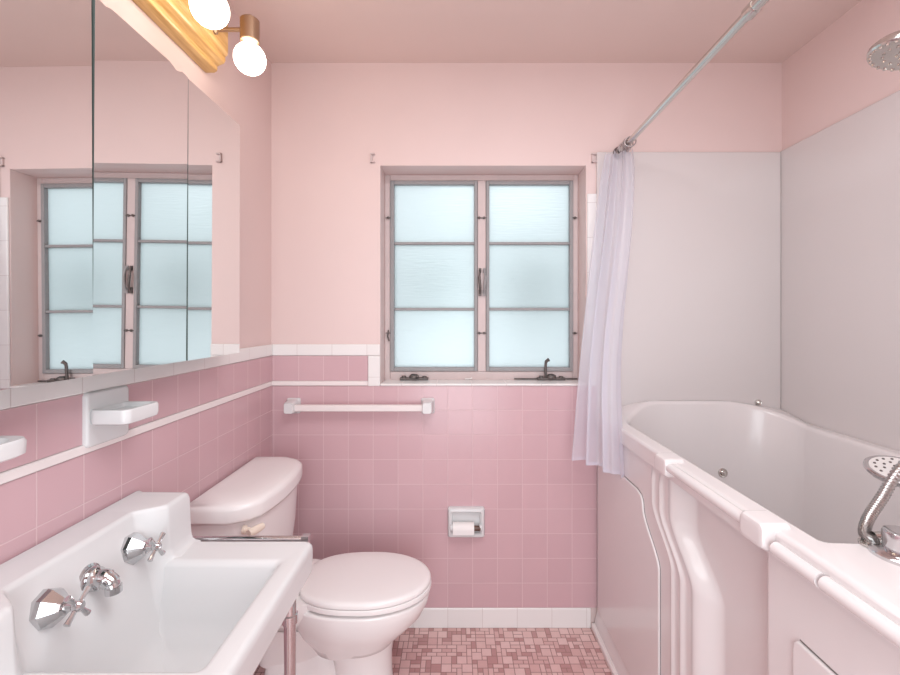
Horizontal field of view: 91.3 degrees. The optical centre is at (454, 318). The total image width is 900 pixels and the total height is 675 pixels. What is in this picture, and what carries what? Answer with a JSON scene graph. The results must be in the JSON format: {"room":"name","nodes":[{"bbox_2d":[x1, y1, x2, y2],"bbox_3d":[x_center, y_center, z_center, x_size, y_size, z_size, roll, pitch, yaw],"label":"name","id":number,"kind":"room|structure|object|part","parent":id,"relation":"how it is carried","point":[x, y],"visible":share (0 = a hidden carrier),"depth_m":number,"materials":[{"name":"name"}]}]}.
{"room":"bathroom","nodes":[
{"label":"bathroom","id":0,"kind":"room"},
{"bbox_2d":[0,0,271,564],"bbox_3d":[-0.871,0.141,0.686,0.124,2.565,2.940,0,0,0],"label":"wall","id":1,"kind":"structure","parent":0,"point":[214,416],"depth_m":1.28,"materials":[{"name":"pink tile"}]},
{"bbox_2d":[0,436,26,462],"bbox_3d":[-0.765,0.223,0.700,0.099,0.122,0.126,0,0,0],"label":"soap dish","id":2,"kind":"object","parent":1,"relation":"attached to","point":[11,447],"visible":1,"depth_m":0.72,"materials":[{"name":"white ceramic"}]},
{"bbox_2d":[0,0,239,389],"bbox_3d":[-0.756,-0.264,1.003,0.103,0.749,0.890,0,0,0],"label":"mirror","id":3,"kind":"object","parent":1,"relation":"attached to","point":[120,176],"visible":1,"depth_m":0.89,"materials":[{"name":"grey"}]},
{"bbox_3d":[-0.712,-0.263,0.708,0.012,0.748,0.300,0,0,0],"label":"mirror door","id":4,"kind":"part","parent":3,"relation":"part of","materials":[{"name":"silver metal"}]},
{"bbox_3d":[-0.712,-0.264,1.013,0.014,0.749,0.299,0,0,0],"label":"mirror door","id":5,"kind":"part","parent":3,"relation":"part of","materials":[{"name":"silver metal"}]},
{"bbox_3d":[-0.712,-0.263,1.307,0.010,0.748,0.281,0,0,0],"label":"mirror door","id":6,"kind":"part","parent":3,"relation":"part of","materials":[{"name":"silver metal"}]},
{"bbox_2d":[82,385,158,447],"bbox_3d":[-0.766,0.223,1.023,0.097,0.122,0.126,0,0,0],"label":"soap dish","id":7,"kind":"object","parent":1,"relation":"attached to","point":[107,414],"visible":1,"depth_m":0.99,"materials":[{"name":"white ceramic"}]},
{"bbox_3d":[-0.808,0.223,1.023,0.013,0.122,0.126,0,0,0],"label":"plate","id":8,"kind":"part","parent":7,"relation":"part of","materials":[{"name":"white ceramic"}]},
{"bbox_2d":[91,401,158,424],"bbox_3d":[-0.761,0.217,1.020,0.087,0.035,0.114,0,0,0],"label":"tray","id":9,"kind":"object","parent":7,"relation":"on","point":[102,412],"depth_m":0.99,"materials":[{"name":"white ceramic"}]},
{"bbox_2d":[0,490,312,674],"bbox_3d":[-0.586,0.903,0.890,0.458,0.940,0.556,0,0,0],"label":"washbasin","id":10,"kind":"object","parent":1,"relation":"attached to","point":[128,588],"visible":1,"depth_m":0.93,"materials":[{"name":"white ceramic"}]},
{"bbox_2d":[29,586,91,630],"bbox_3d":[-0.690,0.510,0.773,0.073,0.068,0.068,0,0,0],"label":"tap","id":11,"kind":"object","parent":10,"relation":"on","point":[51,608],"depth_m":0.76,"materials":[{"name":"silver metal"}]},
{"bbox_3d":[-0.693,0.515,0.866,0.072,0.062,0.062,0,0,0],"label":"spout","id":12,"kind":"part","parent":10,"relation":"part of","materials":[{"name":"silver metal"}]},
{"bbox_2d":[121,532,165,564],"bbox_3d":[-0.689,0.511,0.977,0.072,0.065,0.064,0,0,0],"label":"tap","id":13,"kind":"object","parent":10,"relation":"on","point":[137,548],"depth_m":0.97,"materials":[{"name":"silver metal"}]},
{"bbox_2d":[23,542,312,674],"bbox_3d":[-0.585,0.681,0.867,0.456,0.239,0.510,0,0,0],"label":"basin","id":14,"kind":"object","parent":10,"relation":"in","point":[198,608],"depth_m":0.97,"materials":[{"name":"white ceramic"}]},
{"bbox_3d":[-0.402,1.008,1.072,0.044,0.731,0.044,0,0,0],"label":"leg","id":15,"kind":"part","parent":10,"relation":"part of","materials":[{"name":"silver metal"}]},
{"bbox_2d":[132,0,265,75],"bbox_3d":[-0.703,-0.918,1.121,0.230,0.322,0.643,0,0,0],"label":"vanity light","id":16,"kind":"object","parent":1,"relation":"attached to","point":[200,28],"visible":1,"depth_m":1.30,"materials":[{"name":"brown wood"}]},
{"bbox_3d":[-0.634,-0.811,1.138,0.093,0.108,0.093,0,0,0],"label":"bulb","id":17,"kind":"part","parent":16,"relation":"part of","materials":[{"name":"white glass"}]},
{"bbox_3d":[-0.690,-0.894,1.360,0.111,0.028,0.028,0,0,0],"label":"arm","id":18,"kind":"part","parent":16,"relation":"part of","materials":[{"name":"gold metal"}]},
{"bbox_3d":[-0.634,-0.811,1.360,0.093,0.108,0.093,0,0,0],"label":"bulb","id":19,"kind":"part","parent":16,"relation":"part of","materials":[{"name":"white glass"}]},
{"bbox_2d":[240,14,259,45],"bbox_3d":[-0.634,-0.897,1.360,0.056,0.082,0.056,0,0,0],"label":"socket","id":20,"kind":"object","parent":16,"relation":"attached to","point":[249,24],"depth_m":1.34,"materials":[{"name":"gold metal"}]},
{"bbox_2d":[253,628,611,674],"bbox_3d":[0.323,1.413,0.706,2.471,0.080,2.940,0,0,0],"label":"floor","id":21,"kind":"structure","parent":0,"point":[417,651],"depth_m":1.81,"materials":[{"name":"tile"}]},
{"bbox_2d":[190,457,431,674],"bbox_3d":[-0.446,0.962,1.550,0.722,0.823,0.490,0,0,0],"label":"toilet","id":22,"kind":"object","parent":21,"relation":"on","point":[352,607],"visible":0.77,"depth_m":1.49,"materials":[{"name":"white ceramic"}]},
{"bbox_3d":[-0.697,0.778,1.550,0.212,0.340,0.462,0,0,0],"label":"tank","id":23,"kind":"part","parent":22,"relation":"part of","materials":[{"name":"white ceramic"}]},
{"bbox_3d":[-0.692,0.583,1.550,0.230,0.066,0.490,0,0,0],"label":"tank lid","id":24,"kind":"part","parent":22,"relation":"part of","materials":[{"name":"white ceramic"}]},
{"bbox_3d":[-0.618,0.641,1.343,0.055,0.027,0.051,0,0,19],"label":"flush lever","id":25,"kind":"part","parent":22,"relation":"part of","materials":[{"name":"beige plastic"}]},
{"bbox_3d":[-0.336,1.073,1.592,0.489,0.200,0.332,0,0,0],"label":"bowl","id":26,"kind":"part","parent":22,"relation":"part of","materials":[{"name":"white ceramic"}]},
{"bbox_3d":[-0.318,0.933,1.592,0.461,0.026,0.332,0,0,0],"label":"lid","id":27,"kind":"part","parent":22,"relation":"part of","materials":[{"name":"white plastic"}]},
{"bbox_3d":[-0.317,0.957,1.592,0.463,0.020,0.335,0,0,0],"label":"seat","id":28,"kind":"part","parent":22,"relation":"part of","materials":[{"name":"white plastic"}]},
{"bbox_2d":[591,400,899,674],"bbox_3d":[1.019,0.864,1.184,0.848,1.018,1.542,0,0,0],"label":"tub","id":29,"kind":"object","parent":21,"relation":"on","point":[727,543],"visible":0.94,"depth_m":1.27,"materials":[{"name":"white"}]},
{"bbox_3d":[0.630,0.929,1.635,0.012,0.688,0.571,0,0,0],"label":"access panel","id":30,"kind":"part","parent":29,"relation":"part of","materials":[{"name":"white"}]},
{"bbox_3d":[0.620,0.890,1.558,0.020,0.925,0.775,0,0,0],"label":"frame","id":31,"kind":"part","parent":29,"relation":"part of","materials":[{"name":"white"}]},
{"bbox_3d":[0.623,0.426,1.285,0.055,0.054,0.076,0,0,0],"label":"rail mount","id":32,"kind":"part","parent":29,"relation":"part of","materials":[{"name":"white"}]},
{"bbox_3d":[0.612,0.423,1.087,0.027,0.027,0.395,0,0,0],"label":"grab rail","id":33,"kind":"part","parent":29,"relation":"part of","materials":[{"name":"white plastic"}]},
{"bbox_3d":[0.645,0.890,1.106,0.054,0.925,0.377,0,0,0],"label":"door","id":34,"kind":"part","parent":29,"relation":"part of","materials":[{"name":"white plastic"}]},
{"bbox_3d":[0.623,0.426,0.890,0.055,0.054,0.076,0,0,0],"label":"rail mount","id":35,"kind":"part","parent":29,"relation":"part of","materials":[{"name":"white plastic"}]},
{"bbox_3d":[0.630,0.930,0.672,0.012,0.685,0.285,0,0,0],"label":"access panel","id":36,"kind":"part","parent":29,"relation":"part of","materials":[{"name":"white"}]},
{"bbox_3d":[0.645,0.890,0.664,0.054,0.925,0.502,0,0,0],"label":"frame","id":37,"kind":"part","parent":29,"relation":"part of","materials":[{"name":"white"}]},
{"bbox_3d":[0.613,0.438,0.641,0.025,0.026,0.397,0,0,0],"label":"rim moulding","id":38,"kind":"part","parent":29,"relation":"part of","materials":[{"name":"white"}]},
{"bbox_2d":[857,455,899,546],"bbox_3d":[1.002,0.317,0.906,0.533,0.200,0.313,0,0,0],"label":"shower","id":39,"kind":"object","parent":29,"relation":"attached to","point":[885,468],"visible":0.98,"depth_m":0.82,"materials":[{"name":"silver metal"}]},
{"bbox_2d":[857,531,881,546],"bbox_3d":[0.757,0.400,0.796,0.044,0.028,0.040,0,0,0],"label":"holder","id":40,"kind":"object","parent":39,"relation":"attached to","point":[866,537],"depth_m":0.80,"materials":[{"name":"metal"}]},
{"bbox_3d":[0.770,0.388,0.757,0.088,0.045,0.088,0,0,0],"label":"mixer knob","id":41,"kind":"part","parent":29,"relation":"part of","materials":[{"name":"silver metal"}]},
{"bbox_2d":[271,63,781,622],"bbox_3d":[0.323,0.141,2.053,2.511,2.565,0.206,0,0,0],"label":"wall","id":42,"kind":"structure","parent":0,"point":[370,481],"depth_m":1.96,"materials":[{"name":"pink tile"}]},
{"bbox_2d":[284,398,434,413],"bbox_3d":[-0.417,0.384,1.923,0.655,0.068,0.073,0,0,0],"label":"towel bar","id":43,"kind":"object","parent":42,"relation":"attached to","point":[292,405],"visible":1,"depth_m":1.90,"materials":[{"name":"white ceramic"}]},
{"bbox_3d":[-0.715,0.384,1.923,0.060,0.068,0.073,0,0,0],"label":"post","id":44,"kind":"part","parent":43,"relation":"part of","materials":[{"name":"white ceramic"}]},
{"bbox_3d":[-0.120,0.384,1.923,0.060,0.068,0.073,0,0,0],"label":"post","id":45,"kind":"part","parent":43,"relation":"part of","materials":[{"name":"white ceramic"}]},
{"bbox_2d":[370,153,374,162],"bbox_3d":[-0.366,-0.715,1.955,0.020,0.040,0.018,0,0,0],"label":"rod bracket","id":46,"kind":"object","parent":42,"relation":"attached to","point":[371,154],"visible":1,"depth_m":1.95,"materials":[{"name":"paint"}]},
{"bbox_2d":[448,506,484,536],"bbox_3d":[0.050,0.898,1.936,0.163,0.132,0.044,0,0,0],"label":"toilet paper holder","id":47,"kind":"object","parent":42,"relation":"attached to","point":[476,514],"visible":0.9,"depth_m":1.94,"materials":[{"name":"white ceramic"}]},
{"bbox_2d":[453,522,473,534],"bbox_3d":[0.036,0.916,1.926,0.093,0.052,0.052,0,0,0],"label":"toilet paper roll","id":48,"kind":"object","parent":47,"relation":"on","point":[459,528],"visible":0.91,"depth_m":1.90,"materials":[{"name":"white paper"}]},
{"bbox_2d":[385,175,577,379],"bbox_3d":[0.126,-0.198,2.084,0.917,0.973,0.094,0,0,0],"label":"window","id":49,"kind":"structure","parent":42,"relation":"in","point":[481,271],"depth_m":2.10,"materials":[{"name":"glass"}]},
{"bbox_3d":[-0.100,-0.204,2.097,0.412,0.901,0.038,0,0,0],"label":"sash","id":50,"kind":"part","parent":49,"relation":"part of","materials":[{"name":"glass"}]},
{"bbox_3d":[-0.098,-0.204,2.102,0.384,0.869,0.004,0,0,0],"label":"glass","id":51,"kind":"part","parent":49,"relation":"part of","materials":[{"name":"glass"}]},
{"bbox_3d":[0.116,-0.174,2.068,0.017,0.131,0.029,0,0,0],"label":"latch handle","id":52,"kind":"part","parent":49,"relation":"part of","materials":[{"name":"grey"}]},
{"bbox_3d":[0.139,-0.174,2.068,0.017,0.131,0.029,0,0,0],"label":"latch handle","id":53,"kind":"part","parent":49,"relation":"part of","materials":[{"name":"metal"}]},
{"bbox_3d":[0.352,-0.204,2.102,0.385,0.869,0.004,0,0,0],"label":"glass","id":54,"kind":"part","parent":49,"relation":"part of","materials":[{"name":"glass"}]},
{"bbox_3d":[0.353,-0.204,2.097,0.411,0.901,0.038,0,0,0],"label":"sash","id":55,"kind":"part","parent":49,"relation":"part of","materials":[{"name":"glass"}]},
{"bbox_3d":[0.429,0.282,2.079,0.299,0.005,0.007,0,0,0],"label":"slide rail","id":56,"kind":"part","parent":49,"relation":"part of","materials":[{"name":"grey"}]},
{"bbox_3d":[0.430,0.227,2.055,0.028,0.092,0.018,0,0,36],"label":"crank handle","id":57,"kind":"part","parent":49,"relation":"part of","materials":[{"name":"grey metal"}]},
{"bbox_2d":[409,608,590,627],"bbox_3d":[-0.104,1.329,1.957,1.417,0.088,0.010,0,0,0],"label":"baseboard","id":58,"kind":"structure","parent":42,"relation":"attached to","point":[429,617],"depth_m":1.95,"materials":[{"name":"white tile"}]},
{"bbox_2d":[591,153,596,162],"bbox_3d":[0.618,-0.715,1.955,0.020,0.040,0.018,0,0,0],"label":"rod bracket","id":59,"kind":"object","parent":42,"relation":"attached to","point":[592,154],"visible":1,"depth_m":1.95,"materials":[{"name":"metal"}]},
{"bbox_2d":[596,152,780,408],"bbox_3d":[1.035,-0.148,1.954,0.814,1.183,0.016,0,0,0],"label":"wall panel","id":60,"kind":"object","parent":42,"relation":"attached to","point":[702,322],"visible":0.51,"depth_m":1.95,"materials":[{"name":"grey plastic"}]},
{"bbox_2d":[613,0,768,153],"bbox_3d":[0.737,-0.778,0.641,0.056,0.142,2.610,0,0,0],"label":"shower rod","id":61,"kind":"object","parent":42,"relation":"attached to","point":[753,7],"visible":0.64,"depth_m":1.28,"materials":[{"name":"metal"}]},
{"bbox_2d":[572,147,634,477],"bbox_3d":[0.593,-0.066,1.779,0.223,1.295,0.303,0,0,33],"label":"shower curtain","id":62,"kind":"object","parent":61,"relation":"hanging from","point":[597,438],"visible":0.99,"depth_m":1.78,"materials":[{"name":"white fabric"}]},
{"bbox_2d":[622,138,633,151],"bbox_3d":[0.725,-0.728,1.840,0.048,0.059,0.013,0,0,-6],"label":"curtain ring","id":63,"kind":"object","parent":61,"relation":"hanging from","point":[627,138],"visible":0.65,"depth_m":1.84,"materials":[{"name":"grey metal"}]},
{"bbox_2d":[624,136,636,149],"bbox_3d":[0.726,-0.729,1.822,0.048,0.059,0.013,0,0,23],"label":"curtain ring","id":64,"kind":"object","parent":61,"relation":"hanging from","point":[628,136],"visible":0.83,"depth_m":1.82,"materials":[{"name":"grey metal"}]},
{"bbox_2d":[227,0,861,62],"bbox_3d":[0.323,-1.182,0.696,2.511,0.080,2.960,0,0,0],"label":"ceiling","id":65,"kind":"structure","parent":0,"point":[291,31],"depth_m":1.72,"materials":[{"name":"paint"}]},
{"bbox_2d":[782,0,899,149],"bbox_3d":[1.518,0.141,0.686,0.120,2.565,2.940,0,0,0],"label":"wall","id":66,"kind":"structure","parent":0,"point":[829,79],"depth_m":1.67,"materials":[{"name":"pink paint"}]},
{"bbox_2d":[781,90,899,450],"bbox_3d":[1.451,-0.151,1.184,0.014,1.188,1.544,0,0,0],"label":"wall panel","id":67,"kind":"object","parent":66,"relation":"attached to","point":[840,184],"visible":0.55,"depth_m":1.63,"materials":[{"name":"grey plastic"}]},
{"bbox_2d":[866,31,899,71],"bbox_3d":[1.210,-0.655,1.001,0.498,0.147,0.149,0,0,0],"label":"shower","id":68,"kind":"object","parent":66,"relation":"attached to","point":[884,54],"visible":1,"depth_m":1.02,"materials":[{"name":"metal"}]}
]}

